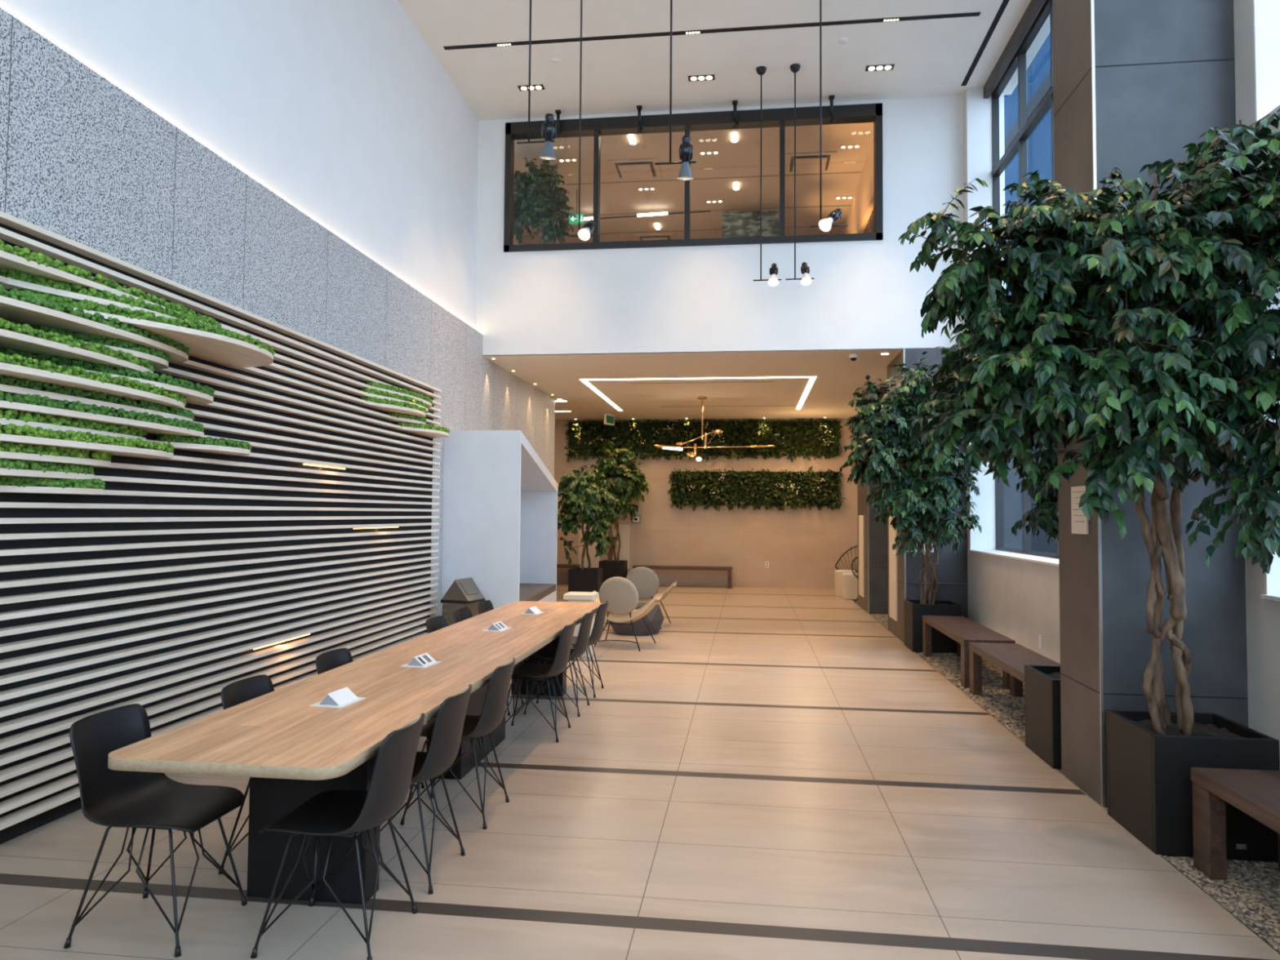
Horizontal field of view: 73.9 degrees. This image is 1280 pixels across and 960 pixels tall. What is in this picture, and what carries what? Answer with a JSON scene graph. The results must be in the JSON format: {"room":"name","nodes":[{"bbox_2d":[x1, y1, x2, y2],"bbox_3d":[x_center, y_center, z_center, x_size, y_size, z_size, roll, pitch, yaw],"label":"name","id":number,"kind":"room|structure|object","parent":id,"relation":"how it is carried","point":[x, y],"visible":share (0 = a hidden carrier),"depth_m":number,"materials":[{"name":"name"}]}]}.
{"room":"lobby","nodes":[
{"label":"lobby","id":0,"kind":"room"},
{"bbox_2d":[0,0,479,329],"bbox_3d":[-3.197,-1.717,4.637,0.200,6.950,14.250,0,-2,7],"label":"wall","id":1,"kind":"structure","parent":0,"point":[342,110],"depth_m":7.38,"materials":[{"name":"white paint"}]},
{"bbox_2d":[0,7,555,616],"bbox_3d":[-2.748,-0.160,6.610,0.001,4.000,18.400,0,-2,7],"label":"wall","id":2,"kind":"structure","parent":0,"point":[83,161],"depth_m":5.68,"materials":[{"name":"paint"}]},
{"bbox_2d":[512,235,522,244],"bbox_3d":[0.570,-3.444,15.326,6.650,2.900,7.750,0,-2,7],"label":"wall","id":3,"kind":"structure","parent":0,"point":[515,242],"depth_m":16.91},
{"bbox_2d":[0,583,1279,959],"bbox_3d":[-1.007,1.855,6.610,7.545,0.001,25.000,0,-2,7],"label":"floor","id":4,"kind":"structure","parent":0,"point":[777,775],"depth_m":4.05,"materials":[{"name":"tile"}]},
{"bbox_2d":[63,703,247,957],"bbox_3d":[-1.878,1.316,3.303,0.524,0.806,0.464,0,-2,7],"label":"dining chair","id":5,"kind":"object","parent":4,"relation":"on","point":[109,797],"visible":0.94,"depth_m":3.31,"materials":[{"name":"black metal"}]},
{"bbox_2d":[0,210,449,844],"bbox_3d":[-2.739,0.261,4.393,0.569,2.985,10.440,0,-2,7],"label":"wall","id":6,"kind":"structure","parent":4,"relation":"on","point":[202,494],"depth_m":5.10,"materials":[{"name":"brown wood"}]},
{"bbox_2d":[0,467,94,479],"bbox_3d":[-3.016,-0.050,3.573,0.184,0.030,1.920,0,-2,7],"label":"shelf","id":7,"kind":"object","parent":6,"relation":"attached to","point":[5,473],"depth_m":4.11,"materials":[{"name":"brown wood"}]},
{"bbox_2d":[0,485,103,494],"bbox_3d":[-2.939,0.053,4.265,0.164,0.030,0.620,0,-2,7],"label":"shelf","id":8,"kind":"object","parent":6,"relation":"attached to","point":[4,490],"depth_m":4.20,"materials":[{"name":"brown wood"}]},
{"bbox_2d":[0,451,111,467],"bbox_3d":[-3.000,-0.123,3.624,0.204,0.030,2.020,0,-2,7],"label":"shelf","id":9,"kind":"object","parent":6,"relation":"attached to","point":[46,459],"depth_m":4.14,"materials":[{"name":"brown wood"}]},
{"bbox_2d":[0,417,146,440],"bbox_3d":[-2.981,-0.268,3.769,0.204,0.030,2.300,0,-2,7],"label":"shelf","id":10,"kind":"object","parent":6,"relation":"attached to","point":[55,425],"depth_m":4.20,"materials":[{"name":"brown wood"}]},
{"bbox_2d":[0,328,153,373],"bbox_3d":[-2.941,-0.648,3.679,0.304,0.030,2.500,0,-2,7],"label":"shelf","id":11,"kind":"object","parent":6,"relation":"attached to","point":[22,342],"depth_m":4.13,"materials":[{"name":"brown wood"}]},
{"bbox_2d":[0,433,173,458],"bbox_3d":[-2.935,-0.189,3.851,0.274,0.030,2.480,0,-2,7],"label":"shelf","id":12,"kind":"object","parent":6,"relation":"attached to","point":[45,442],"depth_m":4.26,"materials":[{"name":"brown wood"}]},
{"bbox_2d":[0,362,184,408],"bbox_3d":[-2.906,-0.492,3.799,0.344,0.030,2.760,0,-2,7],"label":"shelf","id":13,"kind":"object","parent":6,"relation":"attached to","point":[43,376],"depth_m":4.20,"materials":[{"name":"brown wood"}]},
{"bbox_2d":[0,277,183,322],"bbox_3d":[-2.803,-0.908,4.680,0.324,0.030,1.400,0,-2,7],"label":"shelf","id":14,"kind":"object","parent":6,"relation":"attached to","point":[39,288],"depth_m":4.29,"materials":[{"name":"brown wood"}]},
{"bbox_2d":[0,295,188,363],"bbox_3d":[-2.909,-0.788,3.932,0.304,0.030,2.600,0,-2,7],"label":"shelf","id":15,"kind":"object","parent":6,"relation":"attached to","point":[39,315],"depth_m":4.23,"materials":[{"name":"brown wood"}]},
{"bbox_2d":[0,383,192,421],"bbox_3d":[-2.957,-0.414,3.873,0.224,0.030,2.900,0,-2,7],"label":"shelf","id":16,"kind":"object","parent":6,"relation":"attached to","point":[26,391],"depth_m":4.30,"materials":[{"name":"brown wood"}]},
{"bbox_2d":[0,400,204,437],"bbox_3d":[-2.937,-0.338,3.913,0.254,0.030,2.990,0,-2,7],"label":"shelf","id":17,"kind":"object","parent":6,"relation":"attached to","point":[153,428],"depth_m":4.37,"materials":[{"name":"brown wood"}]},
{"bbox_2d":[0,249,211,326],"bbox_3d":[-2.962,-1.018,3.827,0.224,0.030,3.560,0,-2,7],"label":"shelf","id":18,"kind":"object","parent":6,"relation":"attached to","point":[11,261],"depth_m":4.17,"materials":[{"name":"brown wood"}]},
{"bbox_2d":[84,342,168,369],"bbox_3d":[-2.854,-0.686,4.602,0.244,0.030,0.850,0,-2,7],"label":"shelf","id":19,"kind":"object","parent":6,"relation":"attached to","point":[157,361],"depth_m":4.65,"materials":[{"name":"brown wood"}]},
{"bbox_2d":[55,365,213,404],"bbox_3d":[-2.821,-0.531,4.708,0.284,0.030,1.480,0,-2,7],"label":"shelf","id":20,"kind":"object","parent":6,"relation":"attached to","point":[193,395],"depth_m":4.81,"materials":[{"name":"brown wood"}]},
{"bbox_2d":[73,307,273,368],"bbox_3d":[-2.660,-0.822,4.931,0.544,0.030,1.800,0,-2,7],"label":"shelf","id":21,"kind":"object","parent":6,"relation":"attached to","point":[217,348],"depth_m":4.95,"materials":[{"name":"brown wood"}]},
{"bbox_2d":[164,441,250,455],"bbox_3d":[-2.751,-0.200,5.457,0.234,0.030,0.790,0,-2,7],"label":"shelf","id":22,"kind":"object","parent":6,"relation":"attached to","point":[194,448],"depth_m":5.41,"materials":[{"name":"brown wood"}]},
{"bbox_2d":[253,633,310,649],"bbox_3d":[-2.699,1.217,6.432,0.016,0.016,0.770,0,-2,7],"label":"light","id":23,"kind":"object","parent":6,"relation":"attached to","point":[287,637],"depth_m":6.33,"materials":[{"name":"yellow"}]},
{"bbox_2d":[302,463,345,469],"bbox_3d":[-2.626,-0.111,7.097,0.012,0.012,0.700,0,-2,7],"label":"light","id":24,"kind":"object","parent":6,"relation":"attached to","point":[308,466],"depth_m":7.03,"materials":[{"name":"yellow"}]},
{"bbox_2d":[360,400,425,417],"bbox_3d":[-2.358,-0.685,8.347,0.284,0.030,1.140,0,-2,7],"label":"shelf","id":25,"kind":"object","parent":6,"relation":"attached to","point":[387,407],"depth_m":8.22,"materials":[{"name":"brown wood"}]},
{"bbox_2d":[360,392,428,413],"bbox_3d":[-2.376,-0.757,8.438,0.224,0.030,1.370,0,-2,7],"label":"shelf","id":26,"kind":"object","parent":6,"relation":"attached to","point":[377,397],"depth_m":8.10,"materials":[{"name":"brown wood"}]},
{"bbox_2d":[370,386,431,408],"bbox_3d":[-2.371,-0.827,8.557,0.204,0.030,1.400,0,-2,7],"label":"shelf","id":27,"kind":"object","parent":6,"relation":"attached to","point":[385,390],"depth_m":8.34,"materials":[{"name":"brown wood"}]},
{"bbox_2d":[387,416,426,424],"bbox_3d":[-2.362,-0.595,8.713,0.184,0.030,0.730,0,-2,7],"label":"shelf","id":28,"kind":"object","parent":6,"relation":"attached to","point":[395,420],"depth_m":8.57,"materials":[{"name":"brown wood"}]},
{"bbox_2d":[394,426,448,438],"bbox_3d":[-2.259,-0.506,9.049,0.304,0.030,1.030,0,-2,7],"label":"shelf","id":29,"kind":"object","parent":6,"relation":"attached to","point":[421,432],"depth_m":8.94,"materials":[{"name":"brown wood"}]},
{"bbox_2d":[217,674,274,874],"bbox_3d":[-1.634,1.343,3.946,0.524,0.806,0.464,0,-2,7],"label":"dining chair","id":30,"kind":"object","parent":4,"relation":"on","point":[237,692],"visible":0.19,"depth_m":3.97,"materials":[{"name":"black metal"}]},
{"bbox_2d":[250,712,424,959],"bbox_3d":[-1.109,1.319,3.235,0.524,0.806,0.464,0,-2,7],"label":"dining chair","id":31,"kind":"object","parent":4,"relation":"on","point":[338,813],"visible":1,"depth_m":3.14,"materials":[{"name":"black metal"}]},
{"bbox_2d":[107,600,602,904],"bbox_3d":[-1.105,1.435,5.495,0.868,0.749,5.330,0,-2,7],"label":"table","id":32,"kind":"object","parent":4,"relation":"on","point":[291,751],"visible":0.79,"depth_m":3.52,"materials":[{"name":"brown wood"}]},
{"bbox_2d":[310,687,365,707],"bbox_3d":[-1.345,0.965,3.794,0.150,0.052,0.200,0,-2,13],"label":"block","id":33,"kind":"object","parent":32,"relation":"on","point":[341,698],"visible":1,"depth_m":3.75,"materials":[{"name":"plastic"}]},
{"bbox_2d":[400,653,441,667],"bbox_3d":[-1.223,1.004,4.755,0.150,0.052,0.200,0,-2,13],"label":"block","id":34,"kind":"object","parent":32,"relation":"on","point":[424,660],"visible":1,"depth_m":4.70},
{"bbox_2d":[481,621,511,631],"bbox_3d":[-1.040,1.062,6.193,0.150,0.052,0.200,0,-2,13],"label":"block","id":35,"kind":"object","parent":32,"relation":"on","point":[499,626],"visible":1,"depth_m":6.13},
{"bbox_2d":[315,647,425,788],"bbox_3d":[-1.528,1.377,4.779,0.524,0.806,0.464,0,-2,7],"label":"dining chair","id":36,"kind":"object","parent":4,"relation":"on","point":[328,660],"visible":0.23,"depth_m":4.87,"materials":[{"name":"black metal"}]},
{"bbox_2d":[379,684,471,894],"bbox_3d":[-1.036,1.343,3.810,0.524,0.806,0.464,0,-2,7],"label":"dining chair","id":37,"kind":"object","parent":4,"relation":"on","point":[446,738],"visible":0.57,"depth_m":3.69,"materials":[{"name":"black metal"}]},
{"bbox_2d":[426,615,448,633],"bbox_3d":[-1.327,1.441,6.365,0.524,0.806,0.464,0,-2,7],"label":"dining chair","id":38,"kind":"object","parent":4,"relation":"on","point":[433,624],"visible":0.25,"depth_m":6.47,"materials":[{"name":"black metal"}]},
{"bbox_2d":[400,657,515,829],"bbox_3d":[-0.943,1.372,4.543,0.524,0.806,0.464,0,-2,7],"label":"dining chair","id":39,"kind":"object","parent":4,"relation":"on","point":[492,713],"visible":0.8,"depth_m":4.42,"materials":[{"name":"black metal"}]},
{"bbox_2d":[440,577,485,626],"bbox_3d":[-1.968,1.528,9.449,0.358,0.863,0.358,0,-2,19],"label":"trash can","id":40,"kind":"object","parent":4,"relation":"on","point":[463,593],"visible":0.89,"depth_m":9.32,"materials":[{"name":"metal"}]},
{"bbox_2d":[453,607,523,715],"bbox_3d":[-1.251,1.465,6.960,0.524,0.806,0.464,0,-2,7],"label":"dining chair","id":41,"kind":"object","parent":4,"relation":"on","point":[461,614],"visible":0.29,"depth_m":7.07,"materials":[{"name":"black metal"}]},
{"bbox_2d":[440,430,557,615],"bbox_3d":[-1.672,0.758,11.400,0.928,2.560,3.000,0,-2,7],"label":"booth","id":42,"kind":"object","parent":4,"relation":"on","point":[500,499],"visible":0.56,"depth_m":9.95,"materials":[{"name":"white paint"}]},
{"bbox_2d":[477,600,528,698],"bbox_3d":[-1.175,1.489,7.554,0.524,0.806,0.464,0,-2,7],"label":"dining chair","id":43,"kind":"object","parent":4,"relation":"on","point":[486,606],"visible":0.22,"depth_m":7.64,"materials":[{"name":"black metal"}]},
{"bbox_2d":[504,620,576,742],"bbox_3d":[-0.735,1.438,6.179,0.524,0.806,0.464,0,-2,7],"label":"dining chair","id":44,"kind":"object","parent":4,"relation":"on","point":[561,660],"visible":0.86,"depth_m":6.09,"materials":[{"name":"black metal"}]},
{"bbox_2d":[523,608,594,716],"bbox_3d":[-0.640,1.469,6.932,0.524,0.806,0.464,0,-2,7],"label":"dining chair","id":45,"kind":"object","parent":4,"relation":"on","point":[582,642],"visible":0.84,"depth_m":6.82,"materials":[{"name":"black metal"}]},
{"bbox_2d":[544,600,608,697],"bbox_3d":[-0.552,1.497,7.626,0.524,0.806,0.464,0,-2,7],"label":"dining chair","id":46,"kind":"object","parent":4,"relation":"on","point":[597,628],"visible":0.7,"depth_m":7.49,"materials":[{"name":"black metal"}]},
{"bbox_2d":[563,591,598,657],"bbox_3d":[-0.665,1.623,9.552,0.340,0.700,0.340,0,-2,7],"label":"side table","id":47,"kind":"object","parent":4,"relation":"on","point":[571,597],"visible":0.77,"depth_m":9.42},
{"bbox_2d":[557,465,622,594],"bbox_3d":[-0.994,0.968,15.953,1.289,2.510,1.096,-1,-2,24],"label":"ficus tree","id":48,"kind":"object","parent":4,"relation":"on","point":[581,496],"visible":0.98,"depth_m":15.78,"materials":[{"name":"green plant"}]},
{"bbox_2d":[590,440,649,583],"bbox_3d":[-0.473,0.729,18.579,1.390,3.202,0.904,0,-2,4],"label":"ficus tree","id":49,"kind":"object","parent":4,"relation":"on","point":[627,484],"visible":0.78,"depth_m":18.43,"materials":[{"name":"green plant"}]},
{"bbox_2d":[593,576,662,651],"bbox_3d":[-0.197,1.580,10.286,0.860,0.861,0.704,0,-2,13],"label":"armchair","id":50,"kind":"object","parent":4,"relation":"on","point":[621,594],"visible":0.89,"depth_m":10.04,"materials":[{"name":"beige fabric"}]},
{"bbox_2d":[608,602,664,635],"bbox_3d":[-0.065,1.858,11.398,0.758,0.385,0.611,0,-2,7],"label":"seat","id":51,"kind":"object","parent":4,"relation":"on","point":[654,619],"visible":0.62,"depth_m":11.16,"materials":[{"name":"grey fabric"}]},
{"bbox_2d":[626,566,676,629],"bbox_3d":[0.075,1.657,12.196,0.860,0.861,0.704,0,-2,10],"label":"armchair","id":52,"kind":"object","parent":4,"relation":"on","point":[646,581],"visible":0.56,"depth_m":11.93,"materials":[{"name":"beige fabric"}]},
{"bbox_2d":[632,564,732,588],"bbox_3d":[0.935,2.122,18.661,2.160,0.454,0.400,0,-2,7],"label":"wooden bench","id":53,"kind":"object","parent":4,"relation":"on","point":[729,569],"visible":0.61,"depth_m":18.47,"materials":[{"name":"brown wood"}]},
{"bbox_2d":[834,569,855,596],"bbox_3d":[4.079,2.049,16.902,0.380,0.500,0.380,0,-2,7],"label":"stool","id":54,"kind":"object","parent":4,"relation":"on","point":[837,573],"visible":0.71,"depth_m":16.74,"materials":[{"name":"fabric"}]},
{"bbox_2d":[841,573,857,599],"bbox_3d":[4.063,2.035,16.300,0.340,0.480,0.340,0,-2,7],"label":"stool","id":55,"kind":"object","parent":4,"relation":"on","point":[849,581],"visible":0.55,"depth_m":16.14,"materials":[{"name":"fabric"}]},
{"bbox_2d":[1052,0,1248,807],"bbox_3d":[2.992,-1.653,5.090,0.756,6.950,0.619,0,-2,7],"label":"pier","id":56,"kind":"object","parent":4,"relation":"on","point":[1136,82],"visible":0.55,"depth_m":4.80,"materials":[{"name":"stone"}]},
{"bbox_2d":[1071,485,1088,534],"bbox_3d":[2.590,0.177,5.011,0.011,0.280,0.230,0,-2,7],"label":"sign","id":57,"kind":"object","parent":56,"relation":"attached to","point":[1079,521],"visible":0.78,"depth_m":5.02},
{"bbox_2d":[513,122,873,244],"bbox_3d":[0.631,-4.942,15.379,6.550,0.100,7.750,0,-2,7],"label":"ceiling","id":58,"kind":"structure","parent":0,"point":[740,158],"depth_m":14.04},
{"bbox_2d":[608,157,662,180],"bbox_3d":[-0.067,-4.944,13.576,0.760,0.050,0.760,0,-2,7],"label":"ceiling vent","id":59,"kind":"object","parent":58,"relation":"in","point":[637,168],"visible":1,"depth_m":13.49,"materials":[{"name":"metal"}]},
{"bbox_2d":[600,211,684,218],"bbox_3d":[0.036,-4.758,15.303,1.507,0.081,0.059,0,-2,7],"label":"linear pendant","id":60,"kind":"object","parent":58,"relation":"hanging from","point":[639,215],"depth_m":15.26,"materials":[{"name":"black metal"}]},
{"bbox_2d":[635,233,675,240],"bbox_3d":[0.321,-4.801,17.102,0.760,0.050,0.760,0,-2,7],"label":"ceiling vent","id":61,"kind":"object","parent":58,"relation":"in","point":[655,236],"visible":0.46,"depth_m":16.86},
{"bbox_2d":[513,171,862,236],"bbox_3d":[0.545,-4.895,15.297,6.400,0.003,2.554,0,-2,7],"label":"trim","id":62,"kind":"structure","parent":58,"relation":"attached to","point":[860,171],"depth_m":15.15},
{"bbox_2d":[785,151,836,174],"bbox_3d":[2.648,-4.935,13.281,0.760,0.050,0.760,0,-2,7],"label":"ceiling vent","id":63,"kind":"object","parent":58,"relation":"in","point":[806,162],"visible":0.9,"depth_m":13.19,"materials":[{"name":"metal"}]},
{"bbox_2d":[483,347,919,420],"bbox_3d":[0.718,-1.608,15.132,9.000,0.201,7.950,0,-2,7],"label":"ceiling","id":64,"kind":"structure","parent":0,"point":[836,381],"depth_m":13.58,"materials":[{"name":"paint"}]},
{"bbox_2d":[580,376,816,410],"bbox_3d":[1.126,-1.499,15.212,3.670,0.006,4.080,0,-2,7],"label":"recessed light","id":65,"kind":"object","parent":64,"relation":"in","point":[812,379],"visible":1,"depth_m":13.43,"materials":[{"name":"beige"}]},
{"bbox_2d":[653,396,774,461],"bbox_3d":[1.319,-0.917,15.286,2.165,1.160,0.396,0,-2,7],"label":"chandelier","id":66,"kind":"object","parent":64,"relation":"hanging from","point":[691,454],"visible":1,"depth_m":15.32,"materials":[{"name":"gold metal"}]},
{"bbox_2d":[554,418,857,588],"bbox_3d":[1.203,0.504,18.995,8.800,3.710,0.001,0,-2,7],"label":"wall","id":67,"kind":"structure","parent":0,"point":[717,538],"depth_m":18.85,"materials":[{"name":"paint"}]},
{"bbox_2d":[578,524,599,568],"bbox_3d":[-1.147,1.502,19.237,0.480,1.000,0.029,0,-2,7],"label":"vent panel","id":68,"kind":"object","parent":67,"relation":"attached to","point":[594,561],"visible":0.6,"depth_m":19.23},
{"bbox_2d":[611,524,630,568],"bbox_3d":[-0.463,1.504,19.150,0.460,1.000,0.029,0,-2,7],"label":"vent panel","id":69,"kind":"object","parent":67,"relation":"attached to","point":[624,530],"visible":0.37,"depth_m":19.14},
{"bbox_2d":[564,417,843,462],"bbox_3d":[1.345,-0.897,18.917,6.243,1.066,0.386,0,-2,7],"label":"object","id":70,"kind":"object","parent":67,"relation":"attached to","point":[819,437],"visible":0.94,"depth_m":18.88,"materials":[{"name":"green plant"}]},
{"bbox_2d":[554,461,857,586],"bbox_3d":[1.203,0.504,18.994,8.800,3.710,0.002,0,-2,7],"label":"trim","id":71,"kind":"structure","parent":67,"relation":"attached to","point":[743,559],"depth_m":18.81,"materials":[{"name":"tile"}]},
{"bbox_2d":[667,466,845,511],"bbox_3d":[2.550,0.200,18.699,3.882,1.035,0.372,0,-2,7],"label":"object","id":72,"kind":"object","parent":67,"relation":"attached to","point":[801,489],"visible":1,"depth_m":18.71,"materials":[{"name":"green plant"}]},
{"bbox_2d":[396,0,1050,120],"bbox_3d":[0.322,-5.259,4.258,7.060,0.150,14.100,0,-2,7],"label":"ceiling","id":73,"kind":"structure","parent":0,"point":[931,57],"depth_m":9.83,"materials":[{"name":"paint"}]},
{"bbox_2d":[516,0,556,159],"bbox_3d":[-0.849,-3.874,7.140,0.338,2.408,0.181,0,-2,7],"label":"pendant","id":74,"kind":"object","parent":73,"relation":"hanging from","point":[548,127],"visible":1,"depth_m":7.06,"materials":[{"name":"black metal"}]},
{"bbox_2d":[568,0,599,240],"bbox_3d":[-0.535,-3.695,8.515,0.268,2.652,0.239,1,-2,-25],"label":"pendant","id":75,"kind":"object","parent":73,"relation":"hanging from","point":[584,234],"visible":1,"depth_m":8.52,"materials":[{"name":"black metal"}]},
{"bbox_2d":[654,0,696,179],"bbox_3d":[0.287,-3.713,6.686,0.320,2.747,0.158,0,-2,7],"label":"pendant","id":76,"kind":"object","parent":73,"relation":"hanging from","point":[686,148],"visible":1,"depth_m":6.61,"materials":[{"name":"black metal"}]},
{"bbox_2d":[443,12,980,49],"bbox_3d":[0.682,-4.971,9.436,5.930,0.012,0.064,0,-2,7],"label":"ceiling slot","id":77,"kind":"object","parent":73,"relation":"attached to","point":[971,14],"visible":1,"depth_m":9.40,"materials":[{"name":"black"}]},
{"bbox_2d":[753,66,781,286],"bbox_3d":[1.533,-3.618,10.129,0.285,2.648,0.259,2,-3,-26],"label":"pendant","id":78,"kind":"object","parent":73,"relation":"hanging from","point":[773,281],"visible":1,"depth_m":10.13,"materials":[{"name":"black metal"}]},
{"bbox_2d":[785,63,813,284],"bbox_3d":[1.915,-3.615,10.111,0.305,2.649,0.226,-1,-3,37],"label":"pendant","id":79,"kind":"object","parent":73,"relation":"hanging from","point":[794,68],"visible":1,"depth_m":10.08,"materials":[{"name":"black metal"}]},
{"bbox_2d":[809,0,847,231],"bbox_3d":[1.780,-3.663,7.994,0.313,2.722,0.207,2,-3,-26],"label":"pendant","id":80,"kind":"object","parent":73,"relation":"hanging from","point":[825,224],"visible":1,"depth_m":7.96,"materials":[{"name":"black metal"}]},
{"bbox_2d":[865,63,894,71],"bbox_3d":[2.867,-4.925,10.166,0.325,0.012,0.120,0,-2,7],"label":"recessed light","id":81,"kind":"object","parent":73,"relation":"in","point":[882,67],"visible":1,"depth_m":10.15,"materials":[{"name":"black metal"}]},
{"bbox_2d":[960,0,1009,85],"bbox_3d":[3.280,-5.140,4.730,0.060,0.006,11.790,0,-2,7],"label":"ceiling slot","id":82,"kind":"object","parent":73,"relation":"attached to","point":[1005,2],"visible":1,"depth_m":9.58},
{"bbox_2d":[475,93,1005,355],"bbox_3d":[1.203,-3.280,11.229,6.860,3.240,0.200,0,-2,7],"label":"wall","id":83,"kind":"structure","parent":0,"point":[861,295],"depth_m":11.08,"materials":[{"name":"white paint"}]},
{"bbox_2d":[503,102,883,252],"bbox_3d":[0.648,-3.958,11.291,4.980,1.770,0.190,0,-2,7],"label":"window","id":84,"kind":"structure","parent":83,"relation":"in","point":[596,127],"depth_m":11.21,"materials":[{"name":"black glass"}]},
{"bbox_2d":[841,138,873,234],"bbox_3d":[3.802,-4.470,14.957,0.150,0.830,7.750,0,-2,7],"label":"wall","id":85,"kind":"structure","parent":0,"point":[861,207],"depth_m":13.57,"materials":[{"name":"paint"}]},
{"bbox_2d":[857,386,888,613],"bbox_3d":[4.184,0.350,14.509,0.756,3.709,1.354,0,-2,7],"label":"wall","id":86,"kind":"structure","parent":0,"point":[875,601],"depth_m":13.85,"materials":[{"name":"paint"}]},
{"bbox_2d":[858,515,864,597],"bbox_3d":[3.799,1.296,14.598,0.024,1.380,0.560,0,-2,7],"label":"access panel","id":87,"kind":"object","parent":86,"relation":"attached to","point":[861,517],"visible":1,"depth_m":14.51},
{"bbox_2d":[887,347,968,643],"bbox_3d":[3.772,0.218,11.263,0.756,3.709,1.304,0,-2,7],"label":"pier","id":88,"kind":"structure","parent":0,"point":[952,566],"depth_m":10.61,"materials":[{"name":"stone"}]},
{"bbox_2d":[888,515,897,621],"bbox_3d":[3.395,1.167,11.416,0.024,1.380,0.540,0,-2,7],"label":"access panel","id":89,"kind":"object","parent":88,"relation":"attached to","point":[892,533],"visible":0.98,"depth_m":11.39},
{"bbox_2d":[850,599,1279,955],"bbox_3d":[2.921,1.928,7.622,0.008,0.013,22.000,0,-2,7],"label":"trim","id":90,"kind":"structure","parent":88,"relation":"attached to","point":[1095,802],"depth_m":3.94,"materials":[{"name":"metal"}]},
{"bbox_2d":[851,599,1279,946],"bbox_3d":[3.408,1.910,6.048,1.355,0.072,25.000,0,-2,7],"label":"floor","id":91,"kind":"structure","parent":0,"point":[1255,911],"depth_m":4.04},
{"bbox_2d":[839,351,984,653],"bbox_3d":[3.229,0.250,10.113,1.684,3.548,1.045,0,-2,10],"label":"ficus tree","id":92,"kind":"object","parent":91,"relation":"on","point":[926,495],"visible":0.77,"depth_m":9.96,"materials":[{"name":"green plant"}]},
{"bbox_2d":[922,302,1061,768],"bbox_3d":[2.615,0.259,5.751,1.360,3.176,0.833,0,-2,3],"label":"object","id":93,"kind":"object","parent":91,"relation":"on","point":[1042,714],"visible":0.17,"depth_m":5.68,"materials":[{"name":"green plant"}]},
{"bbox_2d":[869,613,1279,952],"bbox_3d":[3.354,1.948,8.023,0.771,0.024,11.724,0,-2,7],"label":"gravel","id":94,"kind":"object","parent":91,"relation":"on","point":[1245,903],"visible":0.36,"depth_m":3.85,"materials":[{"name":"gravel"}]},
{"bbox_2d":[922,615,1015,689],"bbox_3d":[3.368,1.753,8.843,0.460,0.454,1.920,0,-2,7],"label":"wooden bench","id":95,"kind":"object","parent":94,"relation":"on","point":[963,630],"visible":0.79,"depth_m":8.53,"materials":[{"name":"brown wood"}]},
{"bbox_2d":[968,642,1060,697],"bbox_3d":[3.098,1.671,6.838,0.430,0.454,1.790,0,-2,7],"label":"wooden bench","id":96,"kind":"object","parent":94,"relation":"on","point":[1011,658],"visible":0.46,"depth_m":7.31,"materials":[{"name":"brown wood"}]},
{"bbox_2d":[897,107,1279,861],"bbox_3d":[2.336,0.007,4.123,2.068,3.547,1.218,0,-2,13],"label":"ficus tree","id":97,"kind":"object","parent":91,"relation":"on","point":[1157,406],"visible":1,"depth_m":4.01,"materials":[{"name":"green plant"}]},
{"bbox_2d":[1191,767,1279,879],"bbox_3d":[2.638,1.514,2.938,0.440,0.454,1.930,0,-2,7],"label":"wooden bench","id":98,"kind":"object","parent":91,"relation":"on","point":[1255,793],"visible":1,"depth_m":3.77,"materials":[{"name":"brown wood"}]},
{"bbox_2d":[963,0,1279,764],"bbox_3d":[3.878,-1.546,7.641,0.360,6.950,22.000,0,-2,7],"label":"wall","id":99,"kind":"structure","parent":0,"point":[1018,600],"depth_m":7.61,"materials":[{"name":"paint"}]},
{"bbox_2d":[968,0,1058,566],"bbox_3d":[3.914,-2.074,7.930,0.405,5.690,5.200,0,-2,7],"label":"window","id":100,"kind":"structure","parent":99,"relation":"in","point":[1026,128],"depth_m":9.51,"materials":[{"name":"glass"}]},
{"bbox_2d":[983,0,1044,98],"bbox_3d":[3.986,-4.932,8.030,0.059,0.149,5.187,0,-2,7],"label":"trim","id":101,"kind":"structure","parent":99,"relation":"attached to","point":[1033,7],"depth_m":9.46,"materials":[{"name":"metal"}]},
{"bbox_3d":[0.782,-1.854,15.235,7.100,0.300,7.750,0,-2,7],"label":"floor","id":102,"kind":"structure","parent":0,"visible":0},
{"bbox_2d":[513,157,575,244],"bbox_3d":[-1.611,-3.549,12.991,1.249,2.874,0.910,0,-2,-1],"label":"ficus tree","id":103,"kind":"object","parent":102,"relation":"on","point":[535,202],"visible":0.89,"depth_m":12.88,"materials":[{"name":"green plant"}]},
{"bbox_2d":[721,209,779,238],"bbox_3d":[2.000,-3.383,15.076,1.090,2.780,0.120,0,-2,7],"label":"stone slab","id":104,"kind":"object","parent":102,"relation":"on","point":[744,224],"visible":0.21,"depth_m":15.07,"materials":[{"name":"stone"}]},
{"label":"outside","id":105,"kind":"structure","parent":0,"visible":0},
{"bbox_3d":[7.465,2.563,19.125,70.000,0.100,120.000,0,-2,7],"label":"floor","id":106,"kind":"structure","parent":105,"visible":0},
{"bbox_2d":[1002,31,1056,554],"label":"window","id":107,"kind":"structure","parent":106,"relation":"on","point":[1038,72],"depth_m":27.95,"materials":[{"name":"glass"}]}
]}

